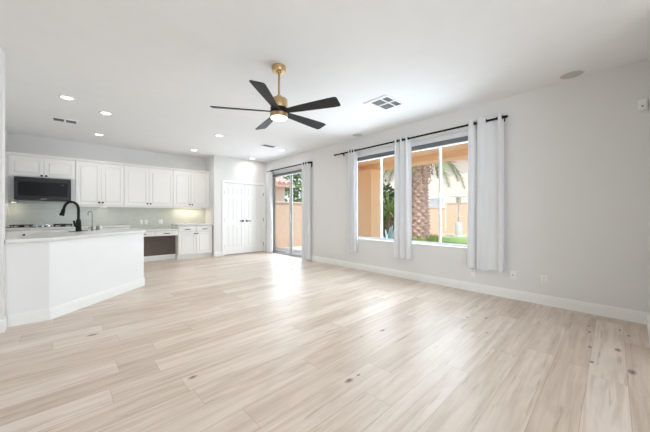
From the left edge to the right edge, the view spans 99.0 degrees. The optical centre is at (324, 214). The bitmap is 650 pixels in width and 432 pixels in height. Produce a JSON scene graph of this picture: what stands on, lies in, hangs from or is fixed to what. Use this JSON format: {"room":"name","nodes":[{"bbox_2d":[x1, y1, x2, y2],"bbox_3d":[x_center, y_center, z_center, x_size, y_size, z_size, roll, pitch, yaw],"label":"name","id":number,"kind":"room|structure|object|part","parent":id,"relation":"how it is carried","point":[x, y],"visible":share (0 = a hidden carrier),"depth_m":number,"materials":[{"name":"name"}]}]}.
{"room":"empty living room","nodes":[
{"label":"empty living room","id":0,"kind":"room"},
{"bbox_2d":[0,48,4,319],"bbox_3d":[-3.967,-0.237,2.123,1.992,2.795,0.152,0,0,-42],"label":"wall","id":1,"kind":"structure","parent":0,"point":[2,55],"depth_m":2.75,"materials":[{"name":"paint"}]},
{"bbox_2d":[0,315,6,332],"bbox_3d":[-3.950,1.096,2.116,2.009,0.128,0.152,0,0,-42],"label":"baseboard","id":2,"kind":"structure","parent":1,"relation":"attached to","point":[3,322],"depth_m":2.73,"materials":[{"name":"white paint"}]},
{"bbox_2d":[5,130,7,227],"bbox_3d":[-5.021,-0.237,4.014,0.120,2.795,4.063,0,0,-42],"label":"wall","id":3,"kind":"structure","parent":0,"point":[6,132],"depth_m":5.45,"materials":[{"name":"paint"}]},
{"bbox_2d":[8,133,204,228],"bbox_3d":[-5.018,-0.237,6.861,3.958,2.795,0.158,0,0,-42],"label":"wall","id":4,"kind":"structure","parent":0,"point":[20,212],"depth_m":6.50,"materials":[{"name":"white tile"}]},
{"bbox_2d":[8,155,74,179],"bbox_3d":[-5.838,-0.950,5.776,0.963,0.410,0.354,0,0,-42],"label":"upper cabinet","id":5,"kind":"object","parent":4,"relation":"attached to","point":[23,166],"visible":0.98,"depth_m":5.63,"materials":[{"name":"paint"}]},
{"bbox_2d":[5,154,7,203],"bbox_3d":[-6.122,-0.677,5.341,0.038,0.955,0.018,0,0,-42],"label":"strip","id":6,"kind":"object","parent":5,"relation":"attached to","point":[6,155],"visible":1,"depth_m":5.33,"materials":[{"name":"paint"}]},
{"bbox_2d":[8,176,16,200],"bbox_3d":[-6.173,-0.504,5.488,0.082,0.478,0.324,0,0,-42],"label":"board","id":7,"kind":"object","parent":5,"relation":"attached to","point":[10,178],"visible":0.58,"depth_m":5.37,"materials":[{"name":"white wood"}]},
{"bbox_3d":[-5.920,-0.948,5.511,0.481,0.378,0.020,0,0,-42],"label":"door","id":8,"kind":"part","parent":5,"relation":"part of","materials":[{"name":"paint"}]},
{"bbox_2d":[14,176,70,201],"bbox_3d":[-5.806,-0.512,5.749,0.807,0.450,0.430,0,0,-42],"label":"microwave","id":9,"kind":"object","parent":5,"relation":"attached to","point":[25,188],"visible":0.99,"depth_m":5.59,"materials":[{"name":"black metal"}]},
{"bbox_3d":[-5.676,-0.509,5.607,0.707,0.275,0.022,0,0,-42],"label":"door glass","id":10,"kind":"part","parent":9,"relation":"part of","materials":[{"name":"black glass"}]},
{"bbox_3d":[-5.463,-0.509,5.783,0.145,0.265,0.004,0,0,-42],"label":"control panel","id":11,"kind":"part","parent":9,"relation":"part of","materials":[{"name":"black glass"}]},
{"bbox_3d":[-5.563,-0.948,5.836,0.472,0.378,0.020,0,0,-42],"label":"door","id":12,"kind":"part","parent":5,"relation":"part of","materials":[{"name":"paint"}]},
{"bbox_2d":[71,180,75,201],"bbox_3d":[-5.515,-0.504,6.087,0.071,0.478,0.324,0,0,-42],"label":"board","id":13,"kind":"object","parent":5,"relation":"attached to","point":[73,182],"visible":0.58,"depth_m":5.97,"materials":[{"name":"white wood"}]},
{"bbox_2d":[5,151,209,173],"bbox_3d":[-4.806,-1.184,6.717,3.834,0.056,0.352,0,0,-42],"label":"crown molding","id":14,"kind":"structure","parent":5,"relation":"attached to","point":[6,152],"depth_m":6.22,"materials":[{"name":"paint"}]},
{"bbox_2d":[76,161,123,205],"bbox_3d":[-5.165,-0.676,6.389,0.848,0.958,0.354,0,0,-42],"label":"upper cabinet","id":15,"kind":"object","parent":4,"relation":"attached to","point":[97,184],"visible":0.96,"depth_m":6.26,"materials":[{"name":"paint"}]},
{"bbox_3d":[-5.226,-0.674,6.142,0.420,0.926,0.020,0,0,-42],"label":"door","id":16,"kind":"part","parent":15,"relation":"part of","materials":[{"name":"paint"}]},
{"bbox_3d":[-4.912,-0.674,6.428,0.418,0.926,0.020,0,0,-42],"label":"door","id":17,"kind":"part","parent":15,"relation":"part of","materials":[{"name":"paint"}]},
{"bbox_2d":[124,166,172,206],"bbox_3d":[-4.463,-0.676,7.028,1.040,0.958,0.354,0,0,-42],"label":"upper cabinet","id":18,"kind":"object","parent":4,"relation":"attached to","point":[143,187],"visible":0.99,"depth_m":6.90,"materials":[{"name":"paint"}]},
{"bbox_3d":[-4.567,-0.674,6.742,0.497,0.926,0.020,0,0,-42],"label":"door","id":19,"kind":"part","parent":18,"relation":"part of","materials":[{"name":"paint"}]},
{"bbox_2d":[79,206,207,208],"bbox_3d":[-4.367,-0.183,6.954,2.786,0.026,0.020,0,0,-42],"label":"rail","id":20,"kind":"object","parent":18,"relation":"attached to","point":[79,206],"visible":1,"depth_m":6.79,"materials":[{"name":"paint"}]},
{"bbox_3d":[-4.182,-0.674,7.093,0.533,0.926,0.020,0,0,-42],"label":"door","id":21,"kind":"part","parent":18,"relation":"part of","materials":[{"name":"paint"}]},
{"bbox_2d":[173,171,208,207],"bbox_3d":[-3.731,-0.676,7.694,0.929,0.958,0.354,0,0,-42],"label":"upper cabinet","id":22,"kind":"object","parent":4,"relation":"attached to","point":[190,189],"depth_m":7.56,"materials":[{"name":"paint"}]},
{"bbox_3d":[-3.818,-0.674,7.424,0.433,0.926,0.020,0,0,-42],"label":"door","id":23,"kind":"part","parent":22,"relation":"part of","materials":[{"name":"paint"}]},
{"bbox_3d":[-3.488,-0.674,7.724,0.447,0.926,0.020,0,0,-42],"label":"door","id":24,"kind":"part","parent":22,"relation":"part of","materials":[{"name":"paint"}]},
{"bbox_3d":[-3.314,-0.676,7.898,0.037,0.958,0.018,0,0,-42],"label":"filler strip","id":25,"kind":"part","parent":22,"relation":"part of","materials":[{"name":"white wood"}]},
{"bbox_2d":[205,156,211,223],"bbox_3d":[-3.328,-0.237,8.033,0.120,2.795,0.700,0,0,-42],"label":"wall","id":26,"kind":"structure","parent":0,"point":[208,161],"depth_m":7.89,"materials":[{"name":"paint"}]},
{"bbox_2d":[212,155,265,256],"bbox_3d":[-2.501,-0.237,8.225,1.601,2.795,0.130,0,0,-42],"label":"wall","id":27,"kind":"structure","parent":0,"point":[223,168],"depth_m":7.79,"materials":[{"name":"paint"}]},
{"bbox_2d":[214,251,220,256],"bbox_3d":[-2.970,1.096,7.697,0.197,0.128,0.016,0,0,-42],"label":"baseboard","id":28,"kind":"structure","parent":27,"relation":"attached to","point":[216,254],"depth_m":7.68,"materials":[{"name":"white paint"}]},
{"bbox_2d":[222,180,265,255],"bbox_3d":[-2.397,0.095,8.270,1.380,2.130,0.183,0,0,-42],"label":"door","id":29,"kind":"structure","parent":27,"relation":"in","point":[243,203],"depth_m":8.23,"materials":[{"name":"white paint"}]},
{"bbox_2d":[0,251,649,431],"bbox_3d":[-0.743,1.220,2.218,7.089,0.120,12.480,0,0,-42],"label":"floor","id":30,"kind":"structure","parent":0,"point":[260,341],"depth_m":2.19,"materials":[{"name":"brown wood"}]},
{"bbox_2d":[5,229,73,235],"bbox_3d":[-5.753,0.728,5.657,0.948,0.865,0.628,0,0,-42],"label":"base cabinet","id":31,"kind":"object","parent":30,"relation":"on","point":[7,232],"visible":0.22,"depth_m":5.30,"materials":[{"name":"paint"}]},
{"bbox_3d":[-5.737,0.388,5.297,0.466,0.145,0.022,0,0,-42],"label":"drawer","id":32,"kind":"part","parent":31,"relation":"part of","materials":[{"name":"paint"}]},
{"bbox_2d":[5,225,130,229],"bbox_3d":[-5.406,0.274,5.976,1.948,0.037,0.626,0,0,-42],"label":"countertop","id":33,"kind":"structure","parent":31,"relation":"on","point":[103,226],"depth_m":5.66,"materials":[{"name":"white stone"}]},
{"bbox_2d":[8,224,73,227],"bbox_3d":[-5.738,0.228,5.655,0.930,0.052,0.490,0,0,-42],"label":"gas cooktop","id":34,"kind":"object","parent":33,"relation":"in","point":[24,225],"visible":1,"depth_m":5.62,"materials":[{"name":"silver metal"}]},
{"bbox_3d":[-5.738,0.250,5.655,0.930,0.010,0.490,0,0,-42],"label":"cooktop plate","id":35,"kind":"part","parent":34,"relation":"part of","materials":[{"name":"silver metal"}]},
{"bbox_2d":[5,228,145,326],"bbox_3d":[-3.530,0.708,3.827,1.250,0.905,2.535,0,0,-2],"label":"kitchen island","id":36,"kind":"object","parent":30,"relation":"on","point":[49,275],"visible":0.95,"depth_m":3.27,"materials":[{"name":"paint"}]},
{"bbox_2d":[5,228,145,242],"bbox_3d":[-3.530,0.274,3.829,1.250,0.038,2.532,0,0,-2],"label":"island countertop","id":37,"kind":"structure","parent":36,"relation":"on","point":[49,235],"depth_m":3.54,"materials":[{"name":"white stone"}]},
{"bbox_2d":[59,201,87,231],"bbox_3d":[-3.839,0.024,4.188,0.332,0.462,0.270,0,0,3],"label":"kitchen faucet","id":38,"kind":"object","parent":37,"relation":"on","point":[78,227],"visible":1,"depth_m":4.17,"materials":[{"name":"black metal"}]},
{"bbox_3d":[-3.827,-0.061,4.187,0.268,0.292,0.034,0,0,3],"label":"spout","id":39,"kind":"part","parent":38,"relation":"part of","materials":[{"name":"black metal"}]},
{"bbox_2d":[88,211,92,230],"bbox_3d":[-3.725,0.099,4.421,0.077,0.310,0.105,0,0,-42],"label":"tap","id":40,"kind":"object","parent":37,"relation":"on","point":[91,227],"visible":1,"depth_m":4.43,"materials":[{"name":"silver metal"}]},
{"bbox_3d":[-3.119,1.096,3.910,0.360,0.128,2.109,0,0,-2],"label":"island baseboard","id":41,"kind":"part","parent":36,"relation":"part of","materials":[{"name":"white paint"}]},
{"bbox_2d":[143,228,177,261],"bbox_3d":[-4.315,0.765,6.960,1.015,0.790,0.640,0,0,-42],"label":"desk","id":42,"kind":"object","parent":30,"relation":"on","point":[159,244],"visible":0.67,"depth_m":6.99,"materials":[{"name":"white stone"}]},
{"bbox_3d":[-4.322,0.469,6.585,0.468,0.113,0.022,0,0,-42],"label":"drawer","id":43,"kind":"part","parent":42,"relation":"part of","materials":[{"name":"paint"}]},
{"bbox_3d":[-4.295,1.095,6.938,1.015,0.130,0.015,0,0,-42],"label":"kneehole baseboard","id":44,"kind":"part","parent":42,"relation":"part of","materials":[{"name":"white paint"}]},
{"bbox_3d":[-4.306,0.846,6.950,1.015,0.629,0.015,0,0,-42],"label":"panel","id":45,"kind":"part","parent":42,"relation":"part of","materials":[{"name":"brown wood"}]},
{"bbox_3d":[-3.952,0.469,6.922,0.501,0.113,0.022,0,0,-42],"label":"drawer","id":46,"kind":"part","parent":42,"relation":"part of","materials":[{"name":"paint"}]},
{"bbox_2d":[172,225,211,259],"bbox_3d":[-3.617,0.728,7.594,0.865,0.865,0.639,0,0,-42],"label":"base cabinet","id":47,"kind":"object","parent":30,"relation":"on","point":[190,241],"visible":1,"depth_m":7.36,"materials":[{"name":"paint"}]},
{"bbox_3d":[-3.594,0.388,7.248,0.411,0.145,0.022,0,0,-42],"label":"drawer","id":48,"kind":"part","parent":47,"relation":"part of","materials":[{"name":"paint"}]},
{"bbox_3d":[-3.595,0.757,7.249,0.411,0.565,0.020,0,0,-42],"label":"cabinet door","id":49,"kind":"part","parent":47,"relation":"part of","materials":[{"name":"paint"}]},
{"bbox_2d":[171,223,212,225],"bbox_3d":[-3.623,0.274,7.599,0.896,0.037,0.626,0,0,-42],"label":"countertop","id":50,"kind":"structure","parent":47,"relation":"on","point":[192,224],"depth_m":7.34,"materials":[{"name":"white stone"}]},
{"bbox_3d":[-3.274,0.388,7.540,0.408,0.145,0.022,0,0,-42],"label":"drawer","id":51,"kind":"part","parent":47,"relation":"part of","materials":[{"name":"paint"}]},
{"bbox_3d":[-3.274,0.757,7.541,0.408,0.565,0.020,0,0,-42],"label":"cabinet door","id":52,"kind":"part","parent":47,"relation":"part of","materials":[{"name":"paint"}]},
{"bbox_2d":[0,0,649,161],"bbox_3d":[-0.736,-1.710,2.360,7.289,0.150,12.680,0,0,-42],"label":"ceiling","id":53,"kind":"structure","parent":0,"point":[159,66],"depth_m":2.95,"materials":[{"name":"paint"}]},
{"bbox_2d":[50,116,78,124],"bbox_3d":[-4.510,-1.629,4.819,0.360,0.012,0.250,0,0,-42],"label":"ceiling vent","id":54,"kind":"object","parent":53,"relation":"in","point":[52,118],"visible":1,"depth_m":4.80,"materials":[{"name":"metal"}]},
{"bbox_2d":[58,95,75,100],"bbox_3d":[-3.605,-1.630,3.881,0.186,0.010,0.186,0,0,-42],"label":"recessed light","id":55,"kind":"object","parent":53,"relation":"in","point":[65,97],"visible":1,"depth_m":3.87,"materials":[{"name":"white plastic"}]},
{"bbox_2d":[99,111,112,114],"bbox_3d":[-3.528,-1.630,4.474,0.186,0.010,0.186,0,0,-42],"label":"recessed light","id":56,"kind":"object","parent":53,"relation":"in","point":[101,112],"visible":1,"depth_m":4.47,"materials":[{"name":"white"}]},
{"bbox_2d":[260,144,277,147],"bbox_3d":[-1.333,-1.629,6.603,0.360,0.012,0.220,0,0,-42],"label":"ceiling vent","id":57,"kind":"object","parent":53,"relation":"in","point":[263,145],"visible":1,"depth_m":6.58,"materials":[{"name":"metal"}]},
{"bbox_2d":[210,63,340,129],"bbox_3d":[-0.494,-1.343,3.115,1.351,0.581,1.377,0,0,-42],"label":"ceiling fan","id":58,"kind":"object","parent":53,"relation":"hanging from","point":[279,109],"visible":1,"depth_m":2.99,"materials":[{"name":"black wood"}]},
{"bbox_3d":[-0.887,-1.136,3.000,0.650,0.045,0.146,0,0,-12],"label":"blade","id":59,"kind":"part","parent":58,"relation":"part of","materials":[{"name":"grey wood"}]},
{"bbox_3d":[-0.551,-1.136,2.696,0.146,0.045,0.650,0,0,6],"label":"blade","id":60,"kind":"part","parent":58,"relation":"part of","materials":[{"name":"grey wood"}]},
{"bbox_3d":[-0.702,-1.136,3.413,0.146,0.045,0.650,0,0,-30],"label":"blade","id":61,"kind":"part","parent":58,"relation":"part of","materials":[{"name":"grey wood"}]},
{"bbox_3d":[-0.252,-1.136,3.364,0.146,0.045,0.650,0,0,42],"label":"blade","id":62,"kind":"part","parent":58,"relation":"part of","materials":[{"name":"grey wood"}]},
{"bbox_3d":[-0.159,-1.136,2.921,0.650,0.045,0.146,0,0,24],"label":"blade","id":63,"kind":"part","parent":58,"relation":"part of","materials":[{"name":"grey wood"}]},
{"bbox_2d":[352,133,362,136],"bbox_3d":[0.669,-1.631,5.704,0.236,0.008,0.236,0,0,-42],"label":"ceiling speaker","id":64,"kind":"object","parent":53,"relation":"attached to","point":[355,134],"visible":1,"depth_m":5.69,"materials":[{"name":"plastic"}]},
{"bbox_2d":[363,95,403,110],"bbox_3d":[0.860,-1.629,4.080,0.435,0.012,0.405,0,0,-42],"label":"ceiling vent","id":65,"kind":"object","parent":53,"relation":"in","point":[385,102],"visible":1,"depth_m":4.06,"materials":[{"name":"metal"}]},
{"bbox_2d":[558,69,584,79],"bbox_3d":[2.877,-1.631,3.242,0.236,0.008,0.236,0,0,-42],"label":"ceiling speaker","id":66,"kind":"object","parent":53,"relation":"attached to","point":[574,73],"visible":1,"depth_m":3.23,"materials":[{"name":"fabric"}]},
{"bbox_2d":[266,59,648,312],"bbox_3d":[0.844,-0.237,5.874,0.180,2.795,8.150,0,0,-42],"label":"wall","id":67,"kind":"structure","parent":0,"point":[576,151],"depth_m":3.50,"materials":[{"name":"paint"}]},
{"bbox_2d":[272,175,301,257],"bbox_3d":[-0.991,-0.050,7.889,0.120,2.420,1.840,0,0,-42],"label":"door","id":68,"kind":"structure","parent":67,"relation":"in","point":[290,253],"depth_m":7.87,"materials":[{"name":"white metal"}]},
{"bbox_3d":[-1.239,-0.045,8.207,0.032,2.350,0.955,0,0,-42],"label":"sliding panel","id":69,"kind":"part","parent":68,"relation":"part of","materials":[{"name":"clear glass"}]},
{"bbox_3d":[-0.699,-0.045,7.556,0.032,2.350,0.875,0,0,-42],"label":"sliding panel","id":70,"kind":"part","parent":68,"relation":"part of","materials":[{"name":"clear glass"}]},
{"bbox_2d":[273,167,301,177],"bbox_3d":[-1.039,-0.958,7.845,0.045,0.596,1.820,0,0,-42],"label":"window blind","id":71,"kind":"object","parent":67,"relation":"attached to","point":[296,170],"visible":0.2,"depth_m":7.84,"materials":[{"name":"white plastic"}]},
{"bbox_2d":[266,161,311,171],"bbox_3d":[-1.035,-1.268,7.727,0.102,0.125,2.152,0,0,-42],"label":"curtain rod","id":72,"kind":"object","parent":67,"relation":"attached to","point":[310,161],"visible":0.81,"depth_m":7.56,"materials":[{"name":"black metal"}]},
{"bbox_2d":[267,169,272,252],"bbox_3d":[-1.675,-0.100,8.378,0.089,2.511,0.261,0,0,-42],"label":"window curtain","id":73,"kind":"object","parent":72,"relation":"hanging from","point":[269,174],"visible":0.98,"depth_m":8.32,"materials":[{"name":"white fabric"}]},
{"bbox_2d":[301,161,310,259],"bbox_3d":[-0.494,-0.100,7.087,0.090,2.511,0.323,0,0,-42],"label":"window curtain","id":74,"kind":"object","parent":72,"relation":"hanging from","point":[306,235],"visible":0.99,"depth_m":7.07,"materials":[{"name":"white fabric"}]},
{"bbox_2d":[357,158,393,241],"bbox_3d":[1.049,-0.388,5.614,0.157,1.825,1.230,0,0,-42],"label":"window","id":75,"kind":"structure","parent":67,"relation":"in","point":[381,238],"depth_m":5.58,"materials":[{"name":"white plastic"}]},
{"bbox_3d":[0.923,-0.388,5.835,0.020,1.769,0.678,0,0,-42],"label":"sash","id":76,"kind":"part","parent":75,"relation":"part of","materials":[{"name":"clear glass"}]},
{"bbox_3d":[1.026,0.518,5.593,0.095,0.014,1.228,0,0,-42],"label":"sill","id":77,"kind":"part","parent":75,"relation":"part of","materials":[{"name":"white paint"}]},
{"bbox_3d":[1.292,-0.388,5.399,0.020,1.769,0.528,0,0,-42],"label":"sash","id":78,"kind":"part","parent":75,"relation":"part of","materials":[{"name":"clear glass"}]},
{"bbox_2d":[357,146,393,161],"bbox_3d":[1.029,-0.999,5.596,0.060,0.598,1.218,0,0,-42],"label":"window blind","id":79,"kind":"object","parent":67,"relation":"attached to","point":[389,151],"visible":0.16,"depth_m":5.58,"materials":[{"name":"grey fabric"}]},
{"bbox_3d":[1.035,-1.134,5.601,0.045,0.018,1.206,0,0,-42],"label":"rail","id":80,"kind":"part","parent":79,"relation":"part of","materials":[{"name":"white plastic"}]},
{"bbox_2d":[334,115,507,155],"bbox_3d":[1.379,-1.337,5.076,0.102,0.065,3.402,0,0,-42],"label":"curtain rod","id":81,"kind":"object","parent":67,"relation":"attached to","point":[504,116],"visible":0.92,"depth_m":4.67,"materials":[{"name":"black metal"}]},
{"bbox_2d":[347,148,357,251],"bbox_3d":[0.584,-0.296,5.902,0.234,2.198,0.090,0,0,43],"label":"window curtain","id":82,"kind":"object","parent":81,"relation":"hanging from","point":[352,156],"visible":1,"depth_m":5.89,"materials":[{"name":"white fabric"}]},
{"bbox_2d":[394,136,411,259],"bbox_3d":[1.393,-0.296,5.013,0.353,2.198,0.090,0,0,45],"label":"window curtain","id":83,"kind":"object","parent":81,"relation":"hanging from","point":[402,150],"visible":1,"depth_m":5.00,"materials":[{"name":"white fabric"}]},
{"bbox_2d":[467,113,504,271],"bbox_3d":[2.303,-0.296,4.011,0.106,2.198,0.488,0,0,-42],"label":"window curtain","id":84,"kind":"object","parent":81,"relation":"hanging from","point":[485,221],"visible":1,"depth_m":3.98,"materials":[{"name":"white fabric"}]},
{"bbox_2d":[412,147,466,248],"bbox_3d":[1.941,-0.388,4.635,0.157,1.825,1.280,0,0,-42],"label":"window","id":85,"kind":"structure","parent":67,"relation":"in","point":[439,243],"depth_m":4.69,"materials":[{"name":"white plastic"}]},
{"bbox_3d":[1.768,-0.388,4.907,0.020,1.769,0.588,0,0,-42],"label":"sash","id":86,"kind":"part","parent":85,"relation":"part of","materials":[{"name":"clear glass"}]},
{"bbox_3d":[1.918,0.518,4.614,0.095,0.014,1.278,0,0,-42],"label":"sill","id":87,"kind":"part","parent":85,"relation":"part of","materials":[{"name":"white paint"}]},
{"bbox_3d":[2.154,-0.388,4.452,0.020,1.769,0.668,0,0,-42],"label":"sash","id":88,"kind":"part","parent":85,"relation":"part of","materials":[{"name":"clear glass"}]},
{"bbox_2d":[411,130,467,151],"bbox_3d":[1.921,-0.999,4.617,0.060,0.598,1.268,0,0,-42],"label":"window blind","id":89,"kind":"object","parent":67,"relation":"attached to","point":[459,137],"visible":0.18,"depth_m":4.60,"materials":[{"name":"grey fabric"}]},
{"bbox_3d":[1.927,-1.134,4.622,0.045,0.018,1.256,0,0,-42],"label":"rail","id":90,"kind":"part","parent":89,"relation":"part of","materials":[{"name":"white plastic"}]},
{"bbox_2d":[470,269,474,276],"bbox_3d":[2.234,0.890,4.207,0.008,0.115,0.070,0,0,-42],"label":"wall outlet","id":91,"kind":"object","parent":67,"relation":"attached to","point":[472,272],"visible":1,"depth_m":4.21,"materials":[{"name":"white plastic"}]},
{"bbox_2d":[311,255,647,324],"bbox_3d":[1.479,1.096,5.029,0.016,0.128,5.715,0,0,-42],"label":"baseboard","id":92,"kind":"structure","parent":67,"relation":"attached to","point":[630,315],"depth_m":3.81,"materials":[{"name":"white paint"}]},
{"bbox_2d":[510,271,515,279],"bbox_3d":[2.583,0.833,3.820,0.014,0.115,0.070,0,0,-42],"label":"cable plate","id":93,"kind":"object","parent":67,"relation":"attached to","point":[512,273],"visible":1,"depth_m":3.81,"materials":[{"name":"white plastic"}]},
{"bbox_2d":[541,275,546,284],"bbox_3d":[2.814,0.842,3.570,0.008,0.115,0.070,0,0,-42],"label":"wall outlet","id":94,"kind":"object","parent":67,"relation":"attached to","point":[543,278],"visible":1,"depth_m":3.57,"materials":[{"name":"white plastic"}]},
{"bbox_2d":[638,99,647,110],"bbox_3d":[3.362,-1.159,2.939,0.048,0.113,0.070,0,0,-42],"label":"sensor","id":95,"kind":"object","parent":67,"relation":"attached to","point":[642,104],"visible":1,"depth_m":2.92,"materials":[{"name":"white plastic"}]},
{"bbox_2d":[649,56,649,314],"bbox_3d":[3.058,-0.237,2.501,1.089,2.795,0.150,0,0,-42],"label":"wall","id":96,"kind":"structure","parent":0,"point":[649,56],"depth_m":2.87,"materials":[{"name":"paint"}]},
{"bbox_2d":[647,313,649,342],"bbox_3d":[2.995,1.096,2.557,1.072,0.128,0.016,0,0,-42],"label":"baseboard","id":97,"kind":"structure","parent":96,"relation":"attached to","point":[648,315],"depth_m":2.71,"materials":[{"name":"white paint"}]},
{"label":"outside","id":98,"kind":"structure","parent":0,"visible":0},
{"bbox_2d":[432,228,466,236],"bbox_3d":[11.012,1.430,23.553,72.000,0.260,100.000,0,0,-42],"label":"ground","id":99,"kind":"structure","parent":98,"point":[445,233],"depth_m":18.07,"materials":[{"name":"beige concrete"}]},
{"bbox_2d":[276,177,294,201],"bbox_3d":[-6.790,-0.865,14.586,7.600,4.328,7.287,0,0,-42],"label":"house","id":100,"kind":"structure","parent":99,"relation":"on","point":[281,183],"depth_m":14.32,"materials":[{"name":"beige paint"}]},
{"bbox_2d":[276,246,300,257],"bbox_3d":[3.736,1.260,7.831,6.731,0.079,10.550,0,0,-42],"label":"patio slab","id":101,"kind":"object","parent":99,"relation":"on","point":[296,250],"depth_m":9.42,"materials":[{"name":"concrete"}]},
{"bbox_2d":[383,190,393,233],"bbox_3d":[2.732,0.077,11.805,1.802,2.286,1.824,0,0,-15],"label":"yucca plant","id":102,"kind":"object","parent":101,"relation":"on","point":[390,208],"visible":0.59,"depth_m":11.66,"materials":[{"name":"green plant"}]},
{"bbox_3d":[2.708,0.545,11.730,0.171,1.350,0.180,0,0,-42],"label":"stem","id":103,"kind":"part","parent":102,"relation":"part of","materials":[{"name":"brown plant"}]},
{"bbox_2d":[383,226,393,238],"bbox_3d":[2.502,0.717,10.682,1.893,1.033,1.698,0,0,-23],"label":"agave plant","id":104,"kind":"object","parent":101,"relation":"on","point":[390,235],"visible":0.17,"depth_m":10.40,"materials":[{"name":"blue plant"}]},
{"bbox_2d":[358,142,467,237],"bbox_3d":[2.955,-0.320,5.978,3.080,3.080,8.460,0,0,-42],"label":"patio cover","id":105,"kind":"object","parent":101,"relation":"on","point":[368,171],"visible":0.22,"depth_m":8.85,"materials":[{"name":"orange paint"}]},
{"bbox_2d":[282,173,301,201],"bbox_3d":[-1.407,-1.477,17.059,3.011,5.561,3.262,0,0,-42],"label":"leafy tree","id":106,"kind":"object","parent":99,"relation":"on","point":[296,177],"visible":0.19,"depth_m":16.61,"materials":[{"name":"green plant"}]},
{"bbox_2d":[276,201,444,247],"bbox_3d":[2.975,0.400,15.017,15.240,1.799,0.260,0,0,-42],"label":"wall","id":107,"kind":"structure","parent":99,"relation":"on","point":[282,208],"depth_m":11.06,"materials":[{"name":"beige paint"}]},
{"bbox_2d":[383,179,393,237],"bbox_3d":[2.885,-0.216,13.716,2.018,3.038,1.402,0,0,-42],"label":"shrub","id":108,"kind":"object","parent":99,"relation":"on","point":[390,193],"visible":0.34,"depth_m":13.48,"materials":[{"name":"green plant"}]},
{"bbox_2d":[386,216,393,231],"bbox_3d":[4.066,0.634,14.867,2.560,2.110,1.302,0,0,-42],"label":"shrub","id":109,"kind":"object","parent":99,"relation":"on","point":[392,222],"visible":0.06,"depth_m":14.29,"materials":[{"name":"green plant"}]},
{"bbox_2d":[383,159,467,240],"bbox_3d":[3.988,-1.589,11.938,5.545,5.778,5.385,0,0,-30],"label":"palm tree","id":110,"kind":"object","parent":99,"relation":"on","point":[420,210],"visible":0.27,"depth_m":11.65,"materials":[{"name":"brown plant"}]},
{"bbox_2d":[412,233,438,241],"bbox_3d":[3.928,1.042,12.072,2.274,0.533,2.164,0,0,-42],"label":"ground cover","id":111,"kind":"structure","parent":99,"relation":"on","point":[430,238],"depth_m":11.41,"materials":[{"name":"green plant"}]},
{"bbox_2d":[383,159,467,227],"bbox_3d":[18.545,-2.771,25.678,9.000,8.139,30.000,0,0,-42],"label":"house","id":112,"kind":"structure","parent":99,"relation":"on","point":[456,188],"depth_m":27.02,"materials":[{"name":"beige paint"}]},
{"bbox_3d":[11.125,-1.140,27.848,0.010,0.920,1.420,0,0,-42],"label":"pane","id":113,"kind":"part","parent":112,"relation":"part of","materials":[{"name":"white glass"}]},
{"bbox_2d":[438,236,466,244],"bbox_3d":[8.981,1.264,11.154,3.700,0.069,10.400,0,0,-42],"label":"lawn","id":114,"kind":"structure","parent":99,"relation":"on","point":[445,239],"depth_m":13.15,"materials":[{"name":"green plant"}]},
{"bbox_2d":[446,202,467,232],"bbox_3d":[15.895,0.234,12.398,0.260,2.129,20.990,0,0,-42],"label":"wall","id":115,"kind":"structure","parent":99,"relation":"on","point":[451,208],"depth_m":19.60,"materials":[{"name":"beige paint"}]},
{"bbox_2d":[450,194,466,236],"bbox_3d":[7.693,0.054,15.999,0.920,2.490,0.920,0,0,-42],"label":"patio heater","id":116,"kind":"object","parent":99,"relation":"on","point":[458,225],"visible":0.99,"depth_m":15.86,"materials":[{"name":"silver metal"}]}
]}

